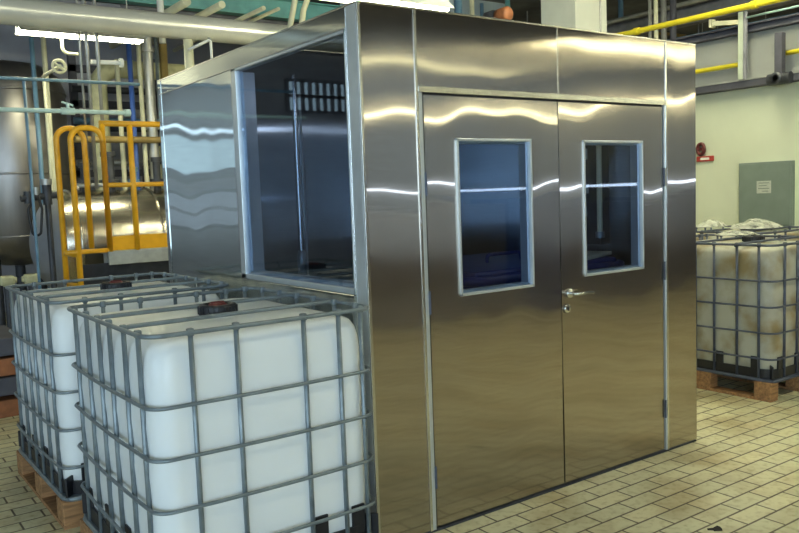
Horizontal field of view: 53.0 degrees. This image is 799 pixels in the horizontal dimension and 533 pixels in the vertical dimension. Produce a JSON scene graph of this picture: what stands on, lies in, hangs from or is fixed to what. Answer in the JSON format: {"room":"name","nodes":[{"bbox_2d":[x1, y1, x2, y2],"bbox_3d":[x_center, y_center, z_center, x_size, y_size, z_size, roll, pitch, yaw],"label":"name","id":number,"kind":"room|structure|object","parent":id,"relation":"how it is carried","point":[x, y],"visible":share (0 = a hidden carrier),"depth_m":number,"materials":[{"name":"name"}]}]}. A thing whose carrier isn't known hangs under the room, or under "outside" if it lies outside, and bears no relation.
{"room":"factory floor","nodes":[
{"label":"factory floor","id":0,"kind":"room"},
{"bbox_2d":[60,36,77,55],"bbox_3d":[-3.401,-2.317,8.244,0.166,0.286,0.031,-6,6,-35],"label":"pipe","id":1,"kind":"object","parent":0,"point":[61,37],"visible":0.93,"depth_m":8.21,"materials":[{"name":"white metal"}]},
{"bbox_2d":[0,0,243,311],"bbox_3d":[-5.429,-1.873,13.349,29.400,5.000,0.200,-6,6,-35],"label":"wall","id":2,"kind":"structure","parent":0,"point":[13,47],"depth_m":13.30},
{"bbox_2d":[0,0,286,44],"bbox_3d":[-2.846,-2.357,7.654,7.700,0.256,0.252,-6,6,-35],"label":"duct","id":3,"kind":"object","parent":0,"point":[27,13],"visible":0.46,"depth_m":7.71,"materials":[{"name":"metal"}]},
{"bbox_2d":[183,39,193,68],"bbox_3d":[-2.141,-2.019,8.181,0.096,0.580,0.094,-6,6,-35],"label":"post","id":4,"kind":"object","parent":3,"relation":"hanging from","point":[187,43],"visible":0.43,"depth_m":8.13,"materials":[{"name":"beige metal"}]},
{"bbox_2d":[188,37,212,58],"bbox_3d":[-2.007,-1.880,8.128,0.265,0.902,0.070,-6,6,-35],"label":"bracket","id":5,"kind":"object","parent":3,"relation":"hanging from","point":[209,40],"visible":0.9,"depth_m":8.11,"materials":[{"name":"white metal"}]},
{"bbox_2d":[96,0,339,21],"bbox_3d":[-1.600,-3.578,11.181,5.400,0.260,0.160,-6,6,-35],"label":"roof beam","id":6,"kind":"structure","parent":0,"point":[233,7],"depth_m":10.88,"materials":[{"name":"teal metal"}]},
{"bbox_2d":[109,0,190,48],"bbox_3d":[-3.405,-3.219,10.741,0.098,0.100,3.050,-6,6,-35],"label":"rod","id":7,"kind":"object","parent":6,"relation":"attached to","point":[181,4],"visible":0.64,"depth_m":9.74,"materials":[{"name":"beige paint"}]},
{"bbox_2d":[140,1,225,46],"bbox_3d":[-3.049,-3.253,10.963,0.088,0.090,3.100,-6,6,-35],"label":"rod","id":8,"kind":"object","parent":6,"relation":"attached to","point":[219,5],"visible":0.39,"depth_m":9.91,"materials":[{"name":"beige paint"}]},
{"bbox_2d":[172,6,265,51],"bbox_3d":[-2.604,-3.295,11.249,0.055,0.056,3.150,-6,6,-35],"label":"rod","id":9,"kind":"object","parent":6,"relation":"attached to","point":[260,9],"visible":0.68,"depth_m":10.32,"materials":[{"name":"beige paint"}]},
{"bbox_2d":[201,7,279,45],"bbox_3d":[-2.443,-3.309,11.332,0.043,0.044,3.200,-6,6,-35],"label":"rod","id":10,"kind":"object","parent":6,"relation":"attached to","point":[277,8],"visible":0.39,"depth_m":10.31,"materials":[{"name":"beige paint"}]},
{"bbox_2d":[0,312,798,532],"bbox_3d":[11.312,2.150,-9.629,29.400,0.100,57.400,-6,6,-35],"label":"floor","id":11,"kind":"structure","parent":0,"point":[740,473],"depth_m":4.35,"materials":[{"name":"beige tile"}]},
{"bbox_2d":[0,275,16,328],"bbox_3d":[-4.023,0.568,8.291,0.180,0.950,0.100,-6,6,-35],"label":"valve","id":12,"kind":"object","parent":11,"relation":"on","point":[6,280],"visible":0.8,"depth_m":8.24,"materials":[{"name":"grey metal"}]},
{"bbox_2d":[0,325,18,418],"bbox_3d":[-3.595,0.884,6.400,1.038,0.630,0.848,-6,6,-35],"label":"stack","id":13,"kind":"object","parent":11,"relation":"on","point":[8,386],"visible":0.47,"depth_m":6.29,"materials":[{"name":"orange paint"}]},
{"bbox_2d":[21,273,37,289],"bbox_3d":[-3.837,0.549,8.423,0.180,0.950,0.100,-6,6,-35],"label":"valve","id":14,"kind":"object","parent":11,"relation":"on","point":[26,278],"visible":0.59,"depth_m":8.34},
{"bbox_2d":[22,81,41,288],"bbox_3d":[-3.457,-0.337,7.616,0.028,2.830,0.027,-6,6,-35],"label":"pipe","id":15,"kind":"object","parent":11,"relation":"on","point":[23,82],"visible":0.66,"depth_m":7.57,"materials":[{"name":"metal"}]},
{"bbox_2d":[0,76,139,85],"bbox_3d":[-3.941,-1.704,7.157,3.240,0.032,0.031,-6,6,-35],"label":"pipe","id":16,"kind":"object","parent":15,"relation":"attached to","point":[1,77],"visible":1,"depth_m":7.69,"materials":[{"name":"metal"}]},
{"bbox_2d":[0,60,70,325],"bbox_3d":[-4.857,-0.829,10.130,1.392,3.460,1.392,-6,6,-35],"label":"tank","id":17,"kind":"object","parent":11,"relation":"on","point":[14,164],"visible":0.47,"depth_m":9.55,"materials":[{"name":"metal"}]},
{"bbox_2d":[15,265,26,290],"bbox_3d":[-4.811,0.420,10.243,0.200,0.950,0.200,-6,6,-35],"label":"outlet","id":18,"kind":"object","parent":17,"relation":"attached to","point":[20,270],"depth_m":10.16,"materials":[{"name":"grey metal"}]},
{"bbox_2d":[20,179,56,287],"bbox_3d":[-3.593,0.076,8.161,0.376,1.920,0.110,-6,6,-35],"label":"valve manifold","id":19,"kind":"object","parent":11,"relation":"on","point":[47,195],"visible":0.78,"depth_m":8.12,"materials":[{"name":"grey metal"}]},
{"bbox_2d":[27,196,43,235],"bbox_3d":[-3.637,-0.502,8.019,0.154,0.406,0.025,-6,6,-35],"label":"hose","id":20,"kind":"object","parent":19,"relation":"hanging from","point":[38,197],"visible":0.82,"depth_m":8.02,"materials":[{"name":"plastic"}]},
{"bbox_2d":[29,37,49,287],"bbox_3d":[-4.193,-0.861,9.433,0.054,3.600,0.053,-6,6,-35],"label":"pipe","id":21,"kind":"object","parent":11,"relation":"on","point":[31,39],"visible":0.34,"depth_m":9.33,"materials":[{"name":"metal"}]},
{"bbox_2d":[40,38,56,191],"bbox_3d":[-4.087,-0.872,9.508,0.060,3.600,0.058,-6,6,-35],"label":"pipe","id":22,"kind":"object","parent":11,"relation":"on","point":[43,40],"visible":0.34,"depth_m":9.40,"materials":[{"name":"beige metal"}]},
{"bbox_2d":[29,152,166,287],"bbox_3d":[-2.658,-0.241,9.588,3.230,2.225,1.210,-6,6,-35],"label":"tank","id":23,"kind":"object","parent":11,"relation":"on","point":[151,202],"visible":0.34,"depth_m":8.64,"materials":[{"name":"metal"}]},
{"bbox_2d":[42,59,66,189],"bbox_3d":[-3.602,-1.460,8.395,0.152,1.296,0.750,-6,6,-35],"label":"pipe","id":24,"kind":"object","parent":23,"relation":"attached to","point":[58,66],"visible":0.97,"depth_m":8.64,"materials":[{"name":"beige metal"}]},
{"bbox_2d":[53,120,169,286],"bbox_3d":[-2.537,-0.192,7.936,1.590,2.417,0.527,-6,6,-35],"label":"access platform","id":25,"kind":"object","parent":11,"relation":"on","point":[136,253],"visible":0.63,"depth_m":7.62,"materials":[{"name":"yellow paint"}]},
{"bbox_2d":[66,55,159,190],"bbox_3d":[-3.583,-1.245,12.312,2.600,3.800,0.198,-6,6,-35],"label":"rack","id":26,"kind":"object","parent":11,"relation":"on","point":[73,69],"visible":0.18,"depth_m":11.56,"materials":[{"name":"metal"}]},
{"bbox_2d":[5,272,228,529],"bbox_3d":[-1.659,0.669,4.762,1.013,1.210,1.204,-6,6,-36],"label":"tote","id":27,"kind":"object","parent":11,"relation":"on","point":[50,461],"visible":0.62,"depth_m":4.33,"materials":[{"name":"white plastic"}]},
{"bbox_2d":[114,59,127,189],"bbox_3d":[-3.427,-0.854,10.045,0.060,3.420,0.058,-6,6,-35],"label":"pipe","id":28,"kind":"object","parent":11,"relation":"on","point":[117,68],"visible":0.3,"depth_m":9.94,"materials":[{"name":"beige metal"}]},
{"bbox_2d":[126,43,140,188],"bbox_3d":[-3.257,-1.006,9.984,0.062,3.720,0.060,-6,6,-35],"label":"pipe","id":29,"kind":"object","parent":11,"relation":"on","point":[128,46],"visible":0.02,"depth_m":9.87,"materials":[{"name":"blue metal"}]},
{"bbox_2d":[91,60,184,189],"bbox_3d":[-3.084,-0.950,10.654,1.855,3.475,0.246,-6,6,-35],"label":"pipe","id":30,"kind":"object","parent":11,"relation":"on","point":[107,71],"visible":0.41,"depth_m":10.05,"materials":[{"name":"beige metal"}]},
{"bbox_2d":[136,44,149,188],"bbox_3d":[-3.163,-1.030,10.050,0.056,3.750,0.055,-6,6,-35],"label":"pipe","id":31,"kind":"object","parent":11,"relation":"on","point":[138,47],"visible":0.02,"depth_m":9.95,"materials":[{"name":"beige metal"}]},
{"bbox_2d":[141,37,158,188],"bbox_3d":[-3.079,-1.066,10.133,0.170,3.800,0.167,-6,6,-35],"label":"pipe","id":32,"kind":"object","parent":11,"relation":"on","point":[147,50],"visible":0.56,"depth_m":9.99,"materials":[{"name":"silver metal"}]},
{"bbox_2d":[74,136,160,143],"bbox_3d":[-3.299,-1.551,9.809,1.280,0.120,0.118,-6,6,-35],"label":"pipe","id":33,"kind":"object","parent":32,"relation":"attached to","point":[109,139],"visible":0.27,"depth_m":9.72,"materials":[{"name":"orange metal"}]},
{"bbox_2d":[142,146,162,187],"bbox_3d":[-3.362,-0.494,11.418,1.300,2.450,0.684,-6,6,-35],"label":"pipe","id":34,"kind":"object","parent":11,"relation":"on","point":[143,179],"visible":0.16,"depth_m":11.10,"materials":[{"name":"grey metal"}]},
{"bbox_2d":[153,37,163,187],"bbox_3d":[-2.983,-1.049,10.178,0.044,3.750,0.043,-6,6,-35],"label":"pipe","id":35,"kind":"object","parent":11,"relation":"on","point":[154,38],"visible":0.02,"depth_m":10.04,"materials":[{"name":"grey metal"}]},
{"bbox_2d":[158,38,168,78],"bbox_3d":[-2.925,-1.084,10.267,0.100,3.800,0.098,-6,6,-35],"label":"post","id":36,"kind":"object","parent":11,"relation":"on","point":[163,60],"visible":0.02,"depth_m":10.09,"materials":[{"name":"brown metal"}]},
{"bbox_2d":[67,286,378,532],"bbox_3d":[-0.822,0.740,3.635,1.013,1.210,1.204,-6,6,-35],"label":"tote","id":37,"kind":"object","parent":11,"relation":"on","point":[231,415],"visible":1,"depth_m":3.20,"materials":[{"name":"white plastic"}]},
{"bbox_2d":[157,0,696,532],"bbox_3d":[0.125,-0.086,5.309,2.468,2.483,2.624,-6,6,-35],"label":"booth","id":38,"kind":"object","parent":11,"relation":"on","point":[429,139],"visible":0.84,"depth_m":4.33,"materials":[{"name":"metal"}]},
{"bbox_2d":[290,74,306,274],"bbox_3d":[-0.651,-0.529,5.156,0.060,1.389,0.059,-6,6,-35],"label":"sampling lance","id":39,"kind":"object","parent":38,"relation":"hanging from","point":[301,255],"visible":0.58,"depth_m":5.14},
{"bbox_2d":[585,145,609,244],"bbox_3d":[1.239,-0.657,5.518,0.110,1.000,0.420,-6,6,-35],"label":"rack","id":40,"kind":"object","parent":38,"relation":"attached to","point":[590,150],"visible":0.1,"depth_m":5.38,"materials":[{"name":"black metal"}]},
{"bbox_2d":[595,145,604,237],"bbox_3d":[1.311,-0.748,5.274,0.060,1.119,0.058,-6,6,-35],"label":"pole","id":41,"kind":"object","parent":38,"relation":"hanging from","point":[600,233],"visible":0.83,"depth_m":5.28,"materials":[{"name":"metal"}]},
{"bbox_2d":[454,0,461,13],"bbox_3d":[0.904,-1.901,11.605,0.120,4.900,0.117,-6,6,-35],"label":"conduit","id":42,"kind":"object","parent":11,"relation":"on","point":[457,3],"visible":0.02,"depth_m":11.39,"materials":[{"name":"blue metal"}]},
{"bbox_2d":[469,0,474,14],"bbox_3d":[1.115,-1.922,11.755,0.070,4.900,0.068,-6,6,-35],"label":"conduit","id":43,"kind":"object","parent":11,"relation":"on","point":[471,2],"visible":0.02,"depth_m":11.56,"materials":[{"name":"beige metal"}]},
{"bbox_2d":[480,3,483,15],"bbox_3d":[1.529,-2.164,14.255,0.070,4.900,0.068,-6,6,-35],"label":"conduit","id":44,"kind":"object","parent":11,"relation":"on","point":[481,4],"visible":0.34,"depth_m":14.02,"materials":[{"name":"blue metal"}]},
{"bbox_2d":[483,6,512,19],"bbox_3d":[1.178,-1.100,9.308,0.340,3.700,0.470,-6,6,-35],"label":"blower","id":45,"kind":"object","parent":11,"relation":"on","point":[506,12],"visible":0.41,"depth_m":8.96,"materials":[{"name":"orange paint"}]},
{"bbox_2d":[505,0,509,6],"bbox_3d":[1.707,-1.993,12.298,0.080,4.900,0.078,-6,6,-35],"label":"conduit","id":46,"kind":"object","parent":11,"relation":"on","point":[507,2],"visible":0.02,"depth_m":12.08,"materials":[{"name":"teal metal"}]},
{"bbox_2d":[462,250,624,288],"bbox_3d":[0.645,0.504,5.351,1.353,1.222,1.173,-6,6,-35],"label":"blue vat","id":47,"kind":"object","parent":11,"relation":"on","point":[504,267],"visible":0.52,"depth_m":4.92,"materials":[{"name":"plastic"}]},
{"bbox_2d":[587,251,611,259],"bbox_3d":[1.141,-0.072,5.263,0.340,0.024,0.500,1,6,34],"label":"board","id":48,"kind":"object","parent":47,"relation":"on","point":[590,254],"visible":0.29,"depth_m":5.23,"materials":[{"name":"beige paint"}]},
{"bbox_2d":[618,0,622,17],"bbox_3d":[4.006,-2.322,14.420,0.090,5.000,0.088,-6,6,-35],"label":"riser pipe","id":49,"kind":"object","parent":11,"relation":"on","point":[620,2],"visible":0.02,"depth_m":14.18,"materials":[{"name":"metal"}]},
{"bbox_2d":[648,0,651,37],"bbox_3d":[3.431,-1.985,10.948,0.044,5.000,0.043,-6,6,-35],"label":"riser pipe","id":50,"kind":"object","parent":11,"relation":"on","point":[649,1],"visible":0.02,"depth_m":10.81,"materials":[{"name":"grey metal"}]},
{"bbox_2d":[653,0,657,38],"bbox_3d":[3.536,-1.996,11.023,0.060,5.000,0.058,-6,6,-35],"label":"riser pipe","id":51,"kind":"object","parent":11,"relation":"on","point":[655,2],"visible":0.02,"depth_m":10.87,"materials":[{"name":"beige metal"}]},
{"bbox_2d":[661,0,666,39],"bbox_3d":[3.674,-2.010,11.121,0.076,5.000,0.074,-6,6,-35],"label":"riser pipe","id":52,"kind":"object","parent":11,"relation":"on","point":[663,2],"visible":0.02,"depth_m":10.97,"materials":[{"name":"grey metal"}]},
{"bbox_2d":[670,0,676,39],"bbox_3d":[3.845,-2.027,11.242,0.090,5.000,0.088,-6,6,-35],"label":"riser pipe","id":53,"kind":"object","parent":11,"relation":"on","point":[673,14],"visible":0.02,"depth_m":11.08,"materials":[{"name":"metal"}]},
{"bbox_2d":[707,526,722,530],"bbox_3d":[1.500,1.245,3.802,0.081,0.001,0.062,-6,6,-35],"label":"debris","id":54,"kind":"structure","parent":11,"relation":"on","point":[716,528],"depth_m":3.81,"materials":[{"name":"black"}]},
{"bbox_2d":[696,233,798,402],"bbox_3d":[2.794,0.335,6.616,1.013,1.210,1.204,-6,6,-35],"label":"tote","id":55,"kind":"object","parent":11,"relation":"on","point":[747,288],"visible":0.65,"depth_m":6.08,"materials":[{"name":"white plastic"}]},
{"bbox_2d":[715,230,753,235],"bbox_3d":[2.893,-0.298,6.915,0.410,0.041,0.306,-6,6,-35],"label":"plastic sheet","id":56,"kind":"object","parent":55,"relation":"on","point":[722,234],"visible":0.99,"depth_m":6.90,"materials":[{"name":"white plastic"}]},
{"bbox_2d":[696,225,798,240],"bbox_3d":[3.384,0.185,8.034,1.013,1.210,1.204,-6,6,-35],"label":"tote","id":57,"kind":"object","parent":11,"relation":"on","point":[766,231],"visible":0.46,"depth_m":7.76,"materials":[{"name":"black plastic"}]},
{"bbox_2d":[697,221,725,227],"bbox_3d":[3.207,-0.448,8.243,0.400,0.077,0.290,-6,6,-35],"label":"plastic sheet","id":58,"kind":"object","parent":57,"relation":"on","point":[705,222],"visible":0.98,"depth_m":8.20,"materials":[{"name":"white plastic"}]},
{"bbox_2d":[732,218,781,228],"bbox_3d":[3.474,-0.425,7.830,0.612,0.087,0.452,-6,6,-35],"label":"plastic sheet","id":59,"kind":"object","parent":57,"relation":"on","point":[764,221],"visible":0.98,"depth_m":7.77,"materials":[{"name":"white plastic"}]},
{"bbox_2d":[340,0,504,15],"bbox_3d":[0.581,-2.945,13.833,3.500,3.400,0.200,-6,6,-35],"label":"wall","id":60,"kind":"structure","parent":0,"point":[488,6],"depth_m":14.17,"materials":[{"name":"beige paint"}]},
{"bbox_2d":[81,0,798,38],"bbox_3d":[11.123,-2.925,-10.089,29.400,0.100,57.400,-6,6,-35],"label":"ceiling","id":61,"kind":"structure","parent":0,"point":[519,7],"depth_m":15.52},
{"bbox_2d":[15,0,146,43],"bbox_3d":[-3.317,-3.179,8.250,1.250,1.636,0.263,-6,6,-35],"label":"lamp","id":62,"kind":"object","parent":61,"relation":"hanging from","point":[19,30],"visible":0.59,"depth_m":8.22,"materials":[{"name":"white plastic"}]},
{"bbox_2d":[75,0,90,185],"bbox_3d":[-3.114,-2.373,7.769,0.024,3.170,0.023,-6,6,-35],"label":"pipe","id":63,"kind":"object","parent":61,"relation":"hanging from","point":[76,1],"visible":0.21,"depth_m":7.82,"materials":[{"name":"grey metal"}]},
{"bbox_2d":[82,0,98,188],"bbox_3d":[-3.061,-2.363,7.808,0.036,3.200,0.035,-6,6,-35],"label":"pipe","id":64,"kind":"object","parent":61,"relation":"hanging from","point":[83,1],"visible":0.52,"depth_m":7.86,"materials":[{"name":"grey metal"}]},
{"bbox_2d":[0,107,130,116],"bbox_3d":[-3.945,-1.383,7.061,3.070,0.070,0.284,-6,6,-35],"label":"pipe","id":65,"kind":"object","parent":64,"relation":"attached to","point":[127,112],"visible":1,"depth_m":7.47,"materials":[{"name":"metal"}]},
{"bbox_2d":[60,101,75,114],"bbox_3d":[-3.112,-1.487,7.519,0.120,0.130,0.068,-6,6,-35],"label":"valve","id":66,"kind":"object","parent":65,"relation":"attached to","point":[65,111],"visible":1,"depth_m":7.50,"materials":[{"name":"teal paint"}]},
{"bbox_2d":[92,0,106,152],"bbox_3d":[-2.980,-2.371,7.865,0.036,3.200,0.035,-6,6,-35],"label":"pipe","id":67,"kind":"object","parent":61,"relation":"hanging from","point":[93,1],"visible":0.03,"depth_m":7.89,"materials":[{"name":"grey metal"}]},
{"bbox_2d":[90,58,123,66],"bbox_3d":[-2.905,-2.031,7.965,0.311,0.091,0.089,-6,6,-35],"label":"pipe","id":68,"kind":"object","parent":67,"relation":"attached to","point":[120,62],"visible":1,"depth_m":7.97,"materials":[{"name":"white metal"}]},
{"bbox_2d":[156,0,165,43],"bbox_3d":[-2.807,-3.366,9.342,0.080,1.500,0.078,-6,6,-35],"label":"hanger","id":69,"kind":"structure","parent":61,"relation":"hanging from","point":[160,3],"depth_m":9.35,"materials":[{"name":"white metal"}]},
{"bbox_2d":[287,0,297,27],"bbox_3d":[-1.150,-3.231,8.322,0.169,1.708,0.058,-6,6,-35],"label":"hanger","id":70,"kind":"object","parent":61,"relation":"hanging from","point":[294,2],"visible":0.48,"depth_m":8.36,"materials":[{"name":"beige paint"}]},
{"bbox_2d":[299,0,309,22],"bbox_3d":[-1.020,-3.245,8.414,0.209,1.706,0.058,-6,6,-35],"label":"hanger","id":71,"kind":"object","parent":61,"relation":"hanging from","point":[304,7],"visible":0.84,"depth_m":8.43,"materials":[{"name":"beige paint"}]},
{"bbox_2d":[324,0,454,11],"bbox_3d":[-0.223,-3.095,6.715,1.500,1.756,0.263,-6,6,-35],"label":"lamp","id":72,"kind":"object","parent":61,"relation":"hanging from","point":[440,5],"visible":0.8,"depth_m":6.94,"materials":[{"name":"white plastic"}]},
{"bbox_2d":[526,0,706,24],"bbox_3d":[3.887,-4.411,13.215,0.068,0.615,7.000,-6,6,-35],"label":"conduit","id":73,"kind":"object","parent":61,"relation":"attached to","point":[689,2],"visible":0.41,"depth_m":13.09,"materials":[{"name":"metal"}]},
{"bbox_2d":[658,23,702,36],"bbox_3d":[4.753,-4.711,15.418,4.601,0.480,0.058,-6,6,-35],"label":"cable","id":74,"kind":"object","parent":61,"relation":"attached to","point":[668,33],"visible":0.1,"depth_m":16.00,"materials":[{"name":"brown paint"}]},
{"bbox_2d":[599,0,787,35],"bbox_3d":[3.228,-3.536,9.071,0.089,1.560,3.350,-6,6,-35],"label":"gas pipe","id":75,"kind":"object","parent":61,"relation":"attached to","point":[755,4],"visible":0.85,"depth_m":8.97,"materials":[{"name":"yellow metal"}]},
{"bbox_2d":[667,12,798,39],"bbox_3d":[4.123,-4.386,14.618,0.068,0.935,7.000,-6,6,-35],"label":"conduit","id":76,"kind":"object","parent":61,"relation":"attached to","point":[797,12],"visible":0.02,"depth_m":13.02,"materials":[{"name":"metal"}]},
{"bbox_2d":[607,0,798,36],"bbox_3d":[5.426,-3.931,11.638,0.200,0.300,11.000,-6,6,-35],"label":"roof beam","id":77,"kind":"structure","parent":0,"point":[709,5],"depth_m":12.69,"materials":[{"name":"metal"}]},
{"bbox_2d":[695,82,798,230],"bbox_3d":[3.383,-0.742,9.946,0.200,2.710,3.900,-6,6,-35],"label":"wall partition","id":78,"kind":"structure","parent":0,"point":[757,124],"depth_m":9.07,"materials":[{"name":"white paint"}]},
{"bbox_2d":[541,0,606,31],"bbox_3d":[2.443,-1.965,11.128,0.620,4.980,0.620,-6,6,-35],"label":"column","id":79,"kind":"structure","parent":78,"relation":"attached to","point":[579,14],"depth_m":10.76,"materials":[{"name":"paint"}]},
{"bbox_2d":[696,142,713,161],"bbox_3d":[3.569,-1.343,9.381,0.050,0.227,0.220,-6,6,-35],"label":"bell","id":80,"kind":"object","parent":78,"relation":"attached to","point":[701,158],"visible":1,"depth_m":9.39,"materials":[{"name":"red plastic"}]},
{"bbox_2d":[695,70,798,95],"bbox_3d":[3.388,-2.050,9.409,0.181,0.091,3.100,-6,6,-35],"label":"cable tray","id":81,"kind":"object","parent":78,"relation":"attached to","point":[760,82],"visible":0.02,"depth_m":8.87,"materials":[{"name":"paint"}]},
{"bbox_2d":[709,11,747,79],"bbox_3d":[3.628,-2.405,8.844,0.090,0.720,0.430,-6,6,-35],"label":"wall post","id":82,"kind":"object","parent":81,"relation":"on","point":[742,22],"visible":1,"depth_m":8.70,"materials":[{"name":"beige metal"}]},
{"bbox_2d":[746,5,798,18],"bbox_3d":[4.018,-2.662,8.258,0.023,0.034,1.020,-6,6,-35],"label":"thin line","id":83,"kind":"object","parent":82,"relation":"attached to","point":[795,6],"visible":1,"depth_m":8.39,"materials":[{"name":"teal paint"}]},
{"bbox_2d":[766,32,793,85],"bbox_3d":[3.944,-2.165,8.347,0.180,0.530,0.240,-6,6,-35],"label":"bracket","id":84,"kind":"object","parent":81,"relation":"hanging from","point":[779,76],"visible":1,"depth_m":8.32,"materials":[{"name":"metal"}]},
{"bbox_2d":[739,160,794,225],"bbox_3d":[4.019,-0.797,8.802,0.078,0.698,0.615,-6,6,-35],"label":"upper cabinet","id":85,"kind":"object","parent":78,"relation":"attached to","point":[766,189],"visible":0.95,"depth_m":8.75,"materials":[{"name":"metal"}]},
{"bbox_2d":[695,24,798,87],"bbox_3d":[3.322,-2.379,9.797,0.200,0.580,3.900,-6,6,-35],"label":"cladding","id":86,"kind":"object","parent":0,"point":[760,45],"depth_m":8.87,"materials":[{"name":"grey metal"}]},
{"bbox_2d":[695,62,737,73],"bbox_3d":[3.160,-2.297,9.791,0.144,0.068,2.230,-6,6,-35],"label":"gas pipe","id":87,"kind":"object","parent":86,"relation":"attached to","point":[732,65],"visible":0.21,"depth_m":9.09,"materials":[{"name":"yellow metal"}]},
{"bbox_2d":[669,13,798,43],"bbox_3d":[3.407,-2.646,9.379,0.120,0.090,3.150,-6,6,-35],"label":"roof beam","id":88,"kind":"structure","parent":86,"relation":"on","point":[793,19],"depth_m":8.85,"materials":[{"name":"metal"}]},
{"bbox_2d":[786,48,798,54],"bbox_3d":[4.253,-2.240,8.268,0.135,0.052,0.720,-6,6,-35],"label":"gas pipe","id":89,"kind":"object","parent":86,"relation":"attached to","point":[793,51],"visible":0.52,"depth_m":8.37,"materials":[{"name":"yellow metal"}]},
{"bbox_3d":[23.077,-1.594,-1.430,0.200,5.000,57.000,-6,6,-35],"label":"wall","id":90,"kind":"structure","parent":0,"visible":0},
{"bbox_2d":[120,4,298,24],"bbox_3d":[1.462,-4.405,16.282,14.000,0.350,0.200,-6,6,-35],"label":"roof beam","id":91,"kind":"structure","parent":90,"relation":"attached to","point":[135,7],"depth_m":13.07,"materials":[{"name":"teal metal"}]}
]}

